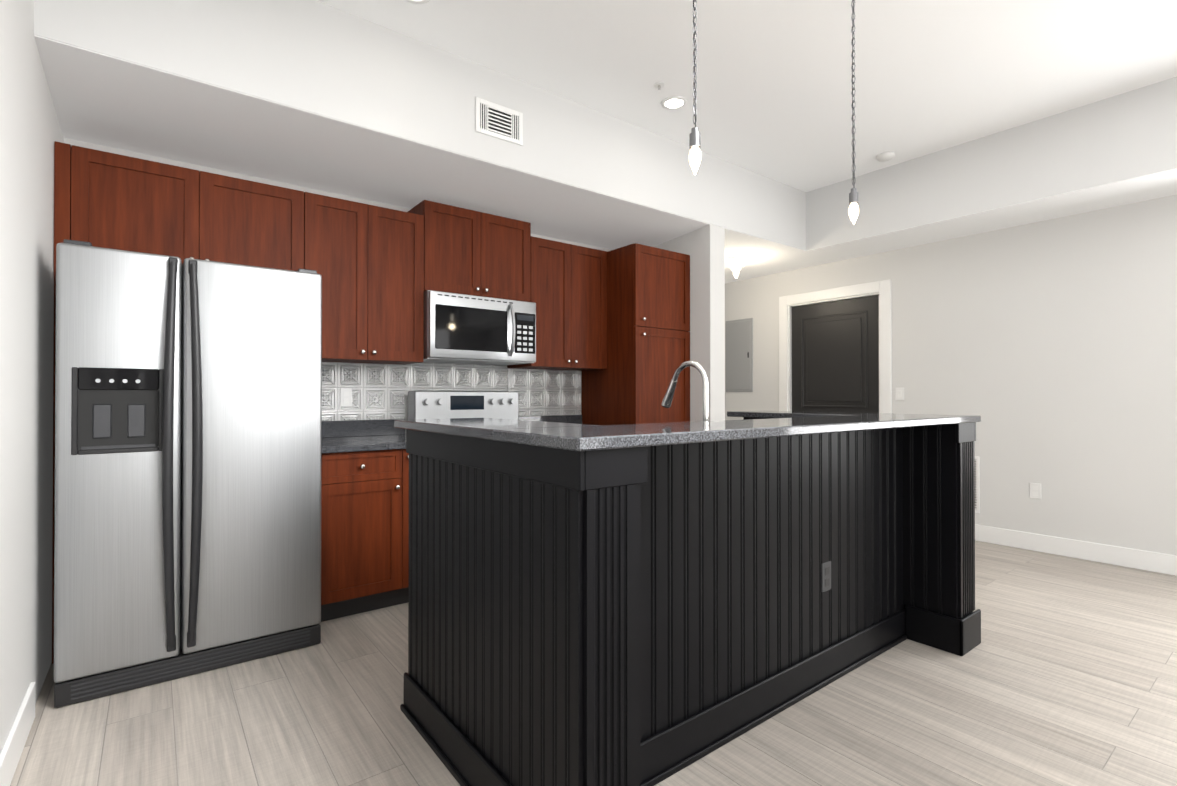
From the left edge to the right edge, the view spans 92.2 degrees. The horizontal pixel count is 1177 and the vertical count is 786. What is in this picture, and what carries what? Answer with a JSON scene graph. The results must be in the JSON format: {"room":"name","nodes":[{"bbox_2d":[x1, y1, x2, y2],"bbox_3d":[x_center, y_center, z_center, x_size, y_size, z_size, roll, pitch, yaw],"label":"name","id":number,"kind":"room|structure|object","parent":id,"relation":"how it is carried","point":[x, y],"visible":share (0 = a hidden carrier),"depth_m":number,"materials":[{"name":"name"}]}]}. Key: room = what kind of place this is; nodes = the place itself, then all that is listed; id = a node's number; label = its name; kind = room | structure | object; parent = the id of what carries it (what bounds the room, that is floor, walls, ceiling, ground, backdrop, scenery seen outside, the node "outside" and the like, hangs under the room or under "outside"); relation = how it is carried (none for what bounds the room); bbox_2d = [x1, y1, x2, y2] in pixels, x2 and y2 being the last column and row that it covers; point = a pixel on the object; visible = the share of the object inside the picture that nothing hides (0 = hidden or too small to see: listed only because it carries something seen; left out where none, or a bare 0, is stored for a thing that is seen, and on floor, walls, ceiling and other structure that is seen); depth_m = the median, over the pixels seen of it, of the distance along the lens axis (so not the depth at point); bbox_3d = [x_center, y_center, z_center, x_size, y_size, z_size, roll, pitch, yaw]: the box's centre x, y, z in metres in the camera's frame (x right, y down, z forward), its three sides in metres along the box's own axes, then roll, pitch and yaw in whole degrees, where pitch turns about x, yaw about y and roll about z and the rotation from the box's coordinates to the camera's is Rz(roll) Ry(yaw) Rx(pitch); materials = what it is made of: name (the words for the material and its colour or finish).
{"room":"kitchen","nodes":[
{"label":"kitchen","id":0,"kind":"room"},
{"bbox_2d":[0,0,63,752],"bbox_3d":[-0.901,-0.387,0.483,0.150,3.100,9.500,0,0,-38],"label":"wall","id":1,"kind":"structure","parent":0,"point":[30,131],"depth_m":1.93,"materials":[{"name":"paint"}]},
{"bbox_2d":[0,682,34,785],"bbox_3d":[-0.019,1.092,-0.539,0.014,0.130,6.520,0,0,-38],"label":"baseboard","id":2,"kind":"structure","parent":1,"relation":"attached to","point":[13,746],"depth_m":1.78,"materials":[{"name":"white wood"}]},
{"bbox_2d":[64,138,610,434],"bbox_3d":[-1.036,-0.316,3.960,3.875,3.000,0.120,0,0,-38],"label":"wall","id":3,"kind":"structure","parent":0,"point":[186,165],"depth_m":3.24,"materials":[{"name":"paint"}]},
{"bbox_2d":[71,145,303,270],"bbox_3d":[-2.006,-0.849,2.907,0.937,0.492,0.369,0,0,-38],"label":"upper cabinet","id":4,"kind":"object","parent":3,"relation":"attached to","point":[122,202],"visible":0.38,"depth_m":2.75,"materials":[{"name":"brown wood"}]},
{"bbox_2d":[304,192,423,364],"bbox_3d":[-1.368,-0.641,3.396,0.668,0.902,0.369,0,0,-38],"label":"upper cabinet","id":5,"kind":"object","parent":3,"relation":"attached to","point":[365,261],"visible":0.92,"depth_m":3.27,"materials":[{"name":"brown wood"}]},
{"bbox_2d":[322,362,580,420],"bbox_3d":[-0.900,-0.016,3.980,2.120,0.377,0.008,0,0,-38],"label":"backsplash","id":6,"kind":"structure","parent":3,"relation":"attached to","point":[378,391],"depth_m":3.84,"materials":[{"name":"silver metal"}]},
{"bbox_2d":[340,388,351,406],"bbox_3d":[-1.500,0.027,3.509,0.070,0.116,0.006,0,0,-38],"label":"outlet","id":7,"kind":"object","parent":6,"relation":"attached to","point":[345,397],"visible":1,"depth_m":3.51,"materials":[{"name":"white plastic"}]},
{"bbox_2d":[408,200,530,301],"bbox_3d":[-0.798,-0.908,3.835,0.765,0.558,0.369,0,0,-38],"label":"upper cabinet","id":8,"kind":"object","parent":3,"relation":"attached to","point":[471,252],"visible":0.92,"depth_m":3.69,"materials":[{"name":"brown wood"}]},
{"bbox_2d":[424,290,535,364],"bbox_3d":[-0.764,-0.415,3.788,0.761,0.416,0.477,0,0,-38],"label":"microwave","id":9,"kind":"object","parent":8,"relation":"attached to","point":[466,329],"visible":0.96,"depth_m":3.62,"materials":[{"name":"silver metal"}]},
{"bbox_2d":[507,236,606,370],"bbox_3d":[-0.222,-0.638,4.277,0.686,0.908,0.369,0,0,-38],"label":"upper cabinet","id":10,"kind":"object","parent":3,"relation":"attached to","point":[569,290],"visible":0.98,"depth_m":4.15,"materials":[{"name":"brown wood"}]},
{"bbox_2d":[34,0,838,282],"bbox_3d":[-0.604,-1.516,4.829,5.610,0.590,2.680,0,0,-38],"label":"ceiling soffit","id":11,"kind":"structure","parent":0,"point":[315,94],"depth_m":2.94,"materials":[{"name":"paint"}]},
{"bbox_2d":[476,97,522,145],"bbox_3d":[-0.502,-1.536,3.211,0.300,0.190,0.006,0,0,-38],"label":"air vent","id":12,"kind":"object","parent":11,"relation":"attached to","point":[499,121],"visible":1,"depth_m":3.21,"materials":[{"name":"white metal"}]},
{"bbox_2d":[727,256,744,277],"bbox_3d":[1.394,-1.181,5.354,0.160,0.191,0.160,0,0,-38],"label":"light","id":13,"kind":"object","parent":11,"relation":"attached to","point":[735,263],"visible":1,"depth_m":5.31,"materials":[{"name":"white glass"}]},
{"bbox_2d":[10,541,1176,785],"bbox_3d":[1.383,1.214,2.228,5.910,0.080,9.500,0,0,-38],"label":"floor","id":14,"kind":"structure","parent":0,"point":[1064,673],"depth_m":2.06,"materials":[{"name":"beige wood"}]},
{"bbox_2d":[52,141,70,663],"bbox_3d":[-2.409,0.040,2.612,0.051,2.272,0.338,0,0,-38],"label":"end panel","id":15,"kind":"object","parent":14,"relation":"on","point":[62,192],"visible":0.29,"depth_m":2.47,"materials":[{"name":"brown wood"}]},
{"bbox_2d":[54,239,321,707],"bbox_3d":[-1.837,0.298,2.669,0.921,1.749,0.895,0,0,-38],"label":"refrigerator","id":16,"kind":"object","parent":14,"relation":"on","point":[188,408],"visible":1,"depth_m":2.31,"materials":[{"name":"grey metal"}]},
{"bbox_2d":[321,419,408,621],"bbox_3d":[-1.278,0.675,3.274,0.665,1.010,0.659,0,0,-38],"label":"base cabinet","id":17,"kind":"object","parent":14,"relation":"on","point":[364,515],"visible":0.62,"depth_m":3.00,"materials":[{"name":"brown wood"}]},
{"bbox_2d":[408,391,517,419],"bbox_3d":[-0.662,0.584,3.649,0.763,1.195,0.721,0,0,-38],"label":"range","id":18,"kind":"object","parent":14,"relation":"on","point":[459,404],"visible":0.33,"depth_m":3.80,"materials":[{"name":"silver metal"}]},
{"bbox_2d":[518,415,581,423],"bbox_3d":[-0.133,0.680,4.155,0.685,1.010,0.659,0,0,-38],"label":"countertop","id":19,"kind":"structure","parent":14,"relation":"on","point":[575,419],"depth_m":4.46,"materials":[{"name":"black stone"}]},
{"bbox_2d":[581,243,689,424],"bbox_3d":[0.380,0.050,4.534,0.582,2.275,0.689,0,0,-38],"label":"pantry cabinet","id":20,"kind":"object","parent":14,"relation":"on","point":[648,320],"visible":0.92,"depth_m":4.28,"materials":[{"name":"brown wood"}]},
{"bbox_2d":[394,415,980,785],"bbox_3d":[0.577,0.654,2.376,2.357,1.040,1.112,0,0,-38],"label":"kitchen island","id":21,"kind":"object","parent":14,"relation":"on","point":[650,604],"depth_m":1.83,"materials":[{"name":"black paint"}]},
{"bbox_2d":[394,418,581,434],"bbox_3d":[-0.353,0.117,1.973,0.380,0.030,0.800,0,0,-38],"label":"island countertop","id":22,"kind":"structure","parent":21,"relation":"on","point":[480,426],"depth_m":1.88,"materials":[{"name":"grey stone"}]},
{"bbox_2d":[661,361,708,420],"bbox_3d":[0.416,0.066,2.336,0.101,0.394,0.268,0,0,-38],"label":"faucet","id":23,"kind":"object","parent":21,"relation":"on","point":[667,398],"visible":0.58,"depth_m":2.29,"materials":[{"name":"silver metal"}]},
{"bbox_2d":[490,414,980,442],"bbox_3d":[0.795,0.118,2.105,2.360,0.030,0.390,0,0,-38],"label":"island countertop","id":24,"kind":"structure","parent":21,"relation":"on","point":[624,433],"depth_m":1.64,"materials":[{"name":"grey stone"}]},
{"bbox_2d":[727,411,893,414],"bbox_3d":[1.217,0.124,3.180,0.380,0.030,0.800,0,0,-38],"label":"island countertop","id":25,"kind":"structure","parent":21,"relation":"on","point":[728,412],"depth_m":3.17,"materials":[{"name":"grey stone"}]},
{"bbox_2d":[654,224,724,421],"bbox_3d":[0.732,-0.047,4.699,0.170,2.470,0.860,0,0,-38],"label":"wall","id":26,"kind":"structure","parent":0,"point":[703,248],"depth_m":4.38,"materials":[{"name":"paint"}]},
{"bbox_2d":[317,0,1176,191],"bbox_3d":[1.383,-1.887,2.247,5.910,0.120,9.500,0,0,-38],"label":"ceiling","id":27,"kind":"structure","parent":0,"point":[774,90],"depth_m":3.11,"materials":[{"name":"paint"}]},
{"bbox_2d":[406,0,429,3],"bbox_3d":[-0.789,-1.820,2.570,0.164,0.008,0.164,0,0,-38],"label":"recessed light","id":28,"kind":"object","parent":27,"relation":"in","point":[418,1],"visible":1,"depth_m":2.63,"materials":[{"name":"white"}]},
{"bbox_2d":[654,82,663,89],"bbox_3d":[0.417,-1.804,3.346,0.060,0.029,0.060,0,0,-38],"label":"sprinkler","id":29,"kind":"object","parent":27,"relation":"attached to","point":[659,85],"visible":1,"depth_m":3.34,"materials":[{"name":"silver metal"}]},
{"bbox_2d":[661,96,686,109],"bbox_3d":[0.537,-1.814,3.551,0.164,0.008,0.164,0,0,-38],"label":"recessed light","id":30,"kind":"object","parent":27,"relation":"in","point":[674,103],"visible":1,"depth_m":3.54,"materials":[{"name":"white plastic"}]},
{"bbox_2d":[689,0,700,173],"bbox_3d":[0.354,-1.276,1.888,0.060,1.103,0.060,0,0,-38],"label":"pendant light","id":31,"kind":"object","parent":27,"relation":"hanging from","point":[694,147],"visible":1,"depth_m":1.88,"materials":[{"name":"grey metal"}]},
{"bbox_2d":[848,0,858,223],"bbox_3d":[1.137,-1.273,2.433,0.060,1.103,0.060,0,0,-38],"label":"pendant light","id":32,"kind":"object","parent":27,"relation":"hanging from","point":[853,210],"visible":1,"depth_m":2.43,"materials":[{"name":"grey metal"}]},
{"bbox_2d":[876,152,893,161],"bbox_3d":[2.264,-1.798,4.324,0.124,0.030,0.124,0,0,-38],"label":"smoke detector","id":33,"kind":"object","parent":27,"relation":"attached to","point":[884,156],"visible":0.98,"depth_m":4.29,"materials":[{"name":"white plastic"}]},
{"bbox_2d":[806,77,1176,260],"bbox_3d":[4.184,-1.559,2.710,0.600,0.530,6.524,0,0,-38],"label":"ceiling soffit","id":34,"kind":"object","parent":27,"relation":"attached to","point":[1117,150],"depth_m":3.93,"materials":[{"name":"paint"}]},
{"bbox_2d":[725,195,1176,554],"bbox_3d":[3.666,-0.366,3.993,0.150,3.100,9.200,0,0,-38],"label":"wall","id":35,"kind":"structure","parent":0,"point":[1046,350],"depth_m":4.21,"materials":[{"name":"paint"}]},
{"bbox_2d":[726,318,752,391],"bbox_3d":[1.699,-0.422,6.408,0.022,0.820,0.373,0,0,-38],"label":"panel","id":36,"kind":"object","parent":35,"relation":"attached to","point":[739,355],"visible":1,"depth_m":6.39,"materials":[{"name":"grey metal"}]},
{"bbox_2d":[792,295,878,412],"bbox_3d":[2.396,0.143,5.560,0.100,2.085,0.909,0,0,-38],"label":"door","id":37,"kind":"structure","parent":35,"relation":"in","point":[835,356],"depth_m":5.53,"materials":[{"name":"black wood"}]},
{"bbox_2d":[779,279,891,412],"bbox_3d":[2.428,0.087,5.586,0.168,2.212,1.147,0,0,-38],"label":"door frame","id":38,"kind":"structure","parent":35,"relation":"attached to","point":[789,302],"depth_m":5.43,"materials":[{"name":"white wood"}]},
{"bbox_2d":[896,388,903,400],"bbox_3d":[2.763,0.010,5.031,0.010,0.116,0.072,0,0,-38],"label":"light switch","id":39,"kind":"object","parent":35,"relation":"attached to","point":[899,394],"visible":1,"depth_m":5.03,"materials":[{"name":"white plastic"}]},
{"bbox_2d":[975,456,979,512],"bbox_3d":[3.030,0.738,4.681,0.007,0.454,0.346,0,0,-38],"label":"air vent","id":40,"kind":"object","parent":35,"relation":"in","point":[977,484],"visible":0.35,"depth_m":4.55,"materials":[{"name":"white"}]},
{"bbox_2d":[1029,483,1040,498],"bbox_3d":[3.356,0.736,4.257,0.006,0.116,0.072,0,0,-38],"label":"outlet","id":41,"kind":"object","parent":35,"relation":"attached to","point":[1034,490],"visible":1,"depth_m":4.25,"materials":[{"name":"white plastic"}]},
{"bbox_2d":[975,524,1176,575],"bbox_3d":[3.601,1.119,3.934,0.014,0.130,9.200,0,0,-38],"label":"baseboard","id":42,"kind":"structure","parent":35,"relation":"attached to","point":[1163,563],"depth_m":4.04,"materials":[{"name":"white wood"}]}
]}

